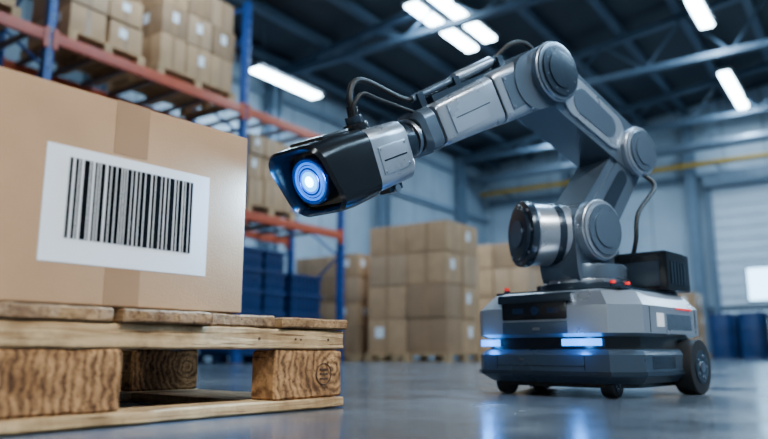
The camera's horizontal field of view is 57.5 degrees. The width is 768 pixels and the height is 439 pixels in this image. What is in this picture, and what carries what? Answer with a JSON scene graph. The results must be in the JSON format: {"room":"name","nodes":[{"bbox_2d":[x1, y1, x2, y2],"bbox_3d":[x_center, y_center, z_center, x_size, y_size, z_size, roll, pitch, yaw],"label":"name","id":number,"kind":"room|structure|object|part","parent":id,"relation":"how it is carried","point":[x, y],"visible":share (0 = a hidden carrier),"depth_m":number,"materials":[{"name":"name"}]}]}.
{"room":"workspace","nodes":[
{"label":"workspace","id":0,"kind":"room"},
{"bbox_2d":[4,0,486,360],"bbox_3d":[-4.238,-0.723,11.854,0.150,6.150,26.300,-7,-13,34],"label":"wall","id":1,"kind":"structure","parent":0,"point":[429,182],"depth_m":16.53,"materials":[{"name":"grey metal"}]},
{"bbox_2d":[5,58,488,223],"bbox_3d":[-4.134,-2.490,12.115,0.097,1.320,26.000,-7,-13,34],"label":"trim","id":2,"kind":"structure","parent":1,"relation":"attached to","point":[235,80],"depth_m":16.56,"materials":[{"name":"paint"}]},
{"bbox_2d":[0,358,767,438],"bbox_3d":[3.196,1.380,6.159,18.000,0.100,26.000,-7,-13,34],"label":"floor","id":3,"kind":"structure","parent":0,"point":[383,400],"depth_m":1.89,"materials":[{"name":"concrete"}]},
{"bbox_2d":[84,74,106,92],"bbox_3d":[-4.586,-0.831,10.880,0.400,6.000,0.360,-7,-13,34],"label":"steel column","id":4,"kind":"structure","parent":3,"relation":"on","point":[102,87],"depth_m":11.13,"materials":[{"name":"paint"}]},
{"bbox_2d":[0,302,346,435],"bbox_3d":[-0.841,0.381,1.848,0.843,0.258,1.305,-9,-14,39],"label":"wooden pallet","id":5,"kind":"object","parent":3,"relation":"on","point":[63,367],"visible":1,"depth_m":1.63,"materials":[{"name":"brown wood"}]},
{"bbox_2d":[0,66,246,313],"bbox_3d":[-0.804,-0.006,1.773,0.560,0.473,0.693,-9,-14,39],"label":"cardboard box","id":6,"kind":"object","parent":5,"relation":"on","point":[105,202],"visible":0.94,"depth_m":1.57,"materials":[{"name":"cardboard"}]},
{"bbox_2d":[0,0,346,363],"bbox_3d":[-4.302,-1.059,7.522,1.280,5.200,11.110,-7,-13,34],"label":"rack","id":7,"kind":"object","parent":3,"relation":"on","point":[52,41],"visible":0.32,"depth_m":9.66,"materials":[{"name":"orange metal"}]},
{"bbox_2d":[0,0,21,30],"bbox_3d":[-4.605,-2.610,7.348,1.090,0.982,1.110,-7,-13,34],"label":"cardboard boxes","id":8,"kind":"object","parent":7,"relation":"on","point":[6,6],"visible":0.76,"depth_m":7.37,"materials":[{"name":"brown cardboard"}]},
{"bbox_2d":[20,0,145,85],"bbox_3d":[-3.667,-2.295,8.608,1.040,0.832,1.010,-7,-13,34],"label":"cardboard boxes","id":9,"kind":"object","parent":7,"relation":"on","point":[113,27],"visible":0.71,"depth_m":8.41,"materials":[{"name":"brown cardboard"}]},
{"bbox_2d":[106,0,235,117],"bbox_3d":[-2.913,-2.391,9.766,1.090,1.452,1.310,-7,-13,34],"label":"cardboard boxes","id":10,"kind":"object","parent":7,"relation":"on","point":[192,42],"visible":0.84,"depth_m":9.41,"materials":[{"name":"brown cardboard"}]},
{"bbox_2d":[244,132,294,227],"bbox_3d":[-2.082,-0.559,10.628,1.090,1.172,1.010,-7,-13,34],"label":"cardboard boxes","id":11,"kind":"object","parent":7,"relation":"on","point":[263,195],"visible":0.48,"depth_m":10.23,"materials":[{"name":"brown cardboard"}]},
{"bbox_2d":[197,246,286,363],"bbox_3d":[-2.073,1.278,10.274,0.890,1.632,0.990,-7,-13,34],"label":"plastic crates","id":12,"kind":"object","parent":3,"relation":"on","point":[263,273],"visible":0.43,"depth_m":10.07,"materials":[{"name":"blue plastic"}]},
{"bbox_2d":[260,65,282,250],"bbox_3d":[-2.292,-0.221,14.100,0.400,6.000,0.360,-7,-13,34],"label":"steel column","id":13,"kind":"structure","parent":3,"relation":"on","point":[273,97],"depth_m":14.42,"materials":[{"name":"metal"}]},
{"bbox_2d":[250,273,322,360],"bbox_3d":[-1.528,1.570,11.011,0.890,1.332,0.790,-7,-13,34],"label":"plastic crates","id":14,"kind":"object","parent":3,"relation":"on","point":[302,298],"visible":0.41,"depth_m":10.76,"materials":[{"name":"blue plastic"}]},
{"bbox_2d":[296,253,393,361],"bbox_3d":[-0.758,1.645,12.809,1.530,1.852,1.110,-7,-13,34],"label":"cardboard boxes","id":15,"kind":"object","parent":3,"relation":"on","point":[356,265],"visible":0.47,"depth_m":12.21,"materials":[{"name":"brown cardboard"}]},
{"bbox_2d":[346,356,413,359],"bbox_3d":[-0.104,2.230,15.307,0.960,1.632,1.260,-7,-13,34],"label":"cardboard boxes","id":16,"kind":"object","parent":3,"relation":"on","point":[347,357],"visible":0.02,"depth_m":14.86,"materials":[{"name":"brown cardboard"}]},
{"bbox_2d":[377,118,390,227],"bbox_3d":[0.002,0.388,17.319,0.400,6.000,0.360,-7,-13,34],"label":"steel column","id":17,"kind":"structure","parent":3,"relation":"on","point":[383,201],"depth_m":17.40,"materials":[{"name":"metal"}]},
{"bbox_2d":[386,0,767,122],"bbox_3d":[7.209,-4.058,13.025,17.506,1.700,0.160,-7,-13,34],"label":"roof truss","id":18,"kind":"object","parent":17,"relation":"attached to","point":[677,19],"visible":0.44,"depth_m":14.02,"materials":[{"name":"blue metal"}]},
{"bbox_2d":[365,219,481,362],"bbox_3d":[0.667,1.263,11.865,1.610,2.252,1.110,-7,-13,34],"label":"cardboard boxes","id":19,"kind":"object","parent":3,"relation":"on","point":[423,276],"visible":0.98,"depth_m":11.43,"materials":[{"name":"brown cardboard"}]},
{"bbox_2d":[454,153,472,357],"bbox_3d":[2.297,0.998,20.539,0.400,6.000,0.360,-7,-13,34],"label":"steel column","id":20,"kind":"structure","parent":3,"relation":"on","point":[460,176],"depth_m":20.83,"materials":[{"name":"metal"}]},
{"bbox_2d":[268,40,710,397],"bbox_3d":[0.479,-0.065,2.518,0.769,1.385,1.823,-9,-14,40],"label":"robot","id":21,"kind":"object","parent":3,"relation":"on","point":[606,319],"visible":1,"depth_m":2.63,"materials":[{"name":"grey plastic"}]},
{"bbox_2d":[268,129,382,216],"bbox_3d":[-0.173,-0.135,2.088,0.227,0.228,0.256,-9,11,40],"label":"camera","id":22,"kind":"object","parent":21,"relation":"attached to","point":[341,170],"depth_m":2.04,"materials":[{"name":"black plastic"}]},
{"bbox_3d":[0.349,-0.547,2.638,0.639,0.394,0.062,8,-13,-36],"label":"hydraulic rod","id":23,"kind":"part","parent":21,"relation":"part of","materials":[{"name":"silver metal"}]},
{"bbox_3d":[0.659,0.064,2.842,0.264,0.268,0.268,2,-11,-11],"label":"shoulder motor","id":24,"kind":"part","parent":21,"relation":"part of","materials":[{"name":"silver metal"}]},
{"bbox_3d":[0.913,-0.104,2.988,0.517,0.581,0.172,8,-13,-36],"label":"arm","id":25,"kind":"part","parent":21,"relation":"part of"},
{"bbox_2d":[468,243,543,359],"bbox_3d":[2.484,1.699,14.246,1.510,2.282,1.160,-7,-13,34],"label":"cardboard boxes","id":26,"kind":"object","parent":3,"relation":"on","point":[497,271],"visible":0.23,"depth_m":13.87,"materials":[{"name":"brown cardboard"}]},
{"bbox_2d":[560,153,571,192],"bbox_3d":[5.459,0.847,20.550,0.400,6.300,0.360,-7,-13,34],"label":"steel column","id":27,"kind":"structure","parent":3,"relation":"on","point":[566,175],"depth_m":20.89,"materials":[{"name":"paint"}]},
{"bbox_2d":[488,174,767,311],"bbox_3d":[10.684,0.313,17.112,17.850,3.670,0.097,-7,-13,34],"label":"rails","id":28,"kind":"object","parent":27,"relation":"attached to","point":[677,179],"visible":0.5,"depth_m":19.53,"materials":[{"name":"metal"}]},
{"bbox_2d":[676,292,710,359],"bbox_3d":[6.056,2.222,14.459,1.010,1.332,0.960,-7,-13,34],"label":"cardboard boxes","id":29,"kind":"object","parent":3,"relation":"on","point":[694,299],"visible":0.18,"depth_m":14.10,"materials":[{"name":"brown cardboard"}]},
{"bbox_2d":[680,125,711,356],"bbox_3d":[8.285,0.479,18.606,0.400,6.300,0.360,-7,-13,34],"label":"steel column","id":30,"kind":"structure","parent":3,"relation":"on","point":[696,247],"depth_m":18.56,"materials":[{"name":"metal"}]},
{"bbox_2d":[707,313,740,358],"bbox_3d":[8.055,2.756,16.599,0.636,1.080,0.636,-7,-13,34],"label":"drum","id":31,"kind":"object","parent":3,"relation":"on","point":[723,328],"visible":0.99,"depth_m":16.37,"materials":[{"name":"plastic"}]},
{"bbox_2d":[736,314,741,358],"bbox_3d":[8.682,2.776,16.707,0.636,1.080,0.636,-7,-13,34],"label":"drum","id":32,"kind":"object","parent":3,"relation":"on","point":[737,318],"visible":0.06,"depth_m":16.58,"materials":[{"name":"plastic"}]},
{"bbox_2d":[737,311,767,358],"bbox_3d":[8.457,2.635,15.963,0.636,1.080,0.636,-7,-13,34],"label":"drum","id":33,"kind":"object","parent":3,"relation":"on","point":[753,326],"visible":0.93,"depth_m":15.74,"materials":[{"name":"plastic"}]},
{"bbox_2d":[221,0,767,169],"bbox_3d":[3.196,-5.454,7.452,18.300,1.710,26.300,-7,-13,34],"label":"ceiling","id":34,"kind":"structure","parent":0,"point":[576,23],"depth_m":14.97,"materials":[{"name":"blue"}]},
{"bbox_2d":[250,20,323,98],"bbox_3d":[-1.837,-3.071,13.384,0.320,1.054,1.780,-7,-13,34],"label":"ceiling light","id":35,"kind":"object","parent":34,"relation":"hanging from","point":[259,68],"depth_m":13.12,"materials":[{"name":"white plastic"}]},
{"bbox_2d":[277,0,550,76],"bbox_3d":[4.914,-4.667,9.806,17.506,1.700,0.160,-7,-13,34],"label":"roof truss","id":36,"kind":"object","parent":34,"relation":"attached to","point":[301,66],"visible":0.89,"depth_m":12.95,"materials":[{"name":"blue metal"}]},
{"bbox_2d":[402,0,479,51],"bbox_3d":[1.128,-3.759,13.264,0.320,0.362,2.380,-7,-13,34],"label":"ceiling light","id":37,"kind":"object","parent":34,"relation":"hanging from","point":[419,8],"depth_m":12.94,"materials":[{"name":"white plastic"}]},
{"bbox_2d":[430,0,497,41],"bbox_3d":[1.423,-3.873,12.827,0.320,0.422,2.380,-7,-13,34],"label":"ceiling light","id":38,"kind":"object","parent":34,"relation":"hanging from","point":[480,29],"depth_m":13.02,"materials":[{"name":"white plastic"}]},
{"bbox_2d":[462,62,767,163],"bbox_3d":[9.503,-3.449,16.245,17.506,1.700,0.160,-7,-13,34],"label":"roof truss","id":39,"kind":"object","parent":34,"relation":"attached to","point":[493,152],"visible":0.65,"depth_m":17.73,"materials":[{"name":"blue metal"}]},
{"bbox_2d":[471,105,767,184],"bbox_3d":[9.964,-2.570,16.744,17.600,1.200,0.300,-7,-13,34],"label":"ventilation duct","id":40,"kind":"object","parent":34,"relation":"attached to","point":[761,136],"visible":0.74,"depth_m":18.28,"materials":[{"name":"blue metal"}]},
{"bbox_2d":[683,0,715,28],"bbox_3d":[5.691,-4.119,12.689,0.300,0.854,1.380,-7,-13,34],"label":"ceiling light","id":41,"kind":"object","parent":34,"relation":"hanging from","point":[699,10],"depth_m":12.60,"materials":[{"name":"white plastic"}]},
{"bbox_2d":[716,42,749,108],"bbox_3d":[8.207,-3.393,16.475,0.300,0.836,2.780,-7,-13,34],"label":"ceiling light","id":42,"kind":"object","parent":34,"relation":"hanging from","point":[726,76],"depth_m":16.11,"materials":[{"name":"white plastic"}]},
{"bbox_2d":[485,85,767,313],"bbox_3d":[10.695,-0.465,17.408,18.000,7.710,0.150,-7,-13,34],"label":"wall","id":43,"kind":"structure","parent":0,"point":[663,221],"depth_m":19.36,"materials":[{"name":"grey metal"}]},
{"bbox_2d":[480,152,767,197],"bbox_3d":[10.403,-1.653,17.208,17.600,0.170,0.670,-7,-13,34],"label":"gas pipe","id":44,"kind":"object","parent":43,"relation":"attached to","point":[716,162],"visible":0.76,"depth_m":18.68,"materials":[{"name":"metal"}]},
{"bbox_2d":[702,165,767,313],"bbox_3d":[10.508,0.916,16.963,4.780,4.830,0.340,-7,-13,34],"label":"frame","id":45,"kind":"object","parent":43,"relation":"attached to","point":[756,174],"visible":0.68,"depth_m":18.25,"materials":[{"name":"paint"}]},
{"bbox_2d":[711,181,767,313],"bbox_3d":[10.571,1.083,17.024,4.500,4.485,0.060,-7,-13,34],"label":"slats","id":46,"kind":"object","parent":43,"relation":"attached to","point":[726,282],"visible":0.77,"depth_m":18.06,"materials":[{"name":"white metal"}]},
{"bbox_2d":[745,266,767,301],"bbox_3d":[9.698,1.592,17.494,1.150,0.880,0.030,-7,-13,34],"label":"window","id":47,"kind":"structure","parent":46,"relation":"attached to","point":[756,277],"depth_m":17.68,"materials":[{"name":"white glass"}]}
]}

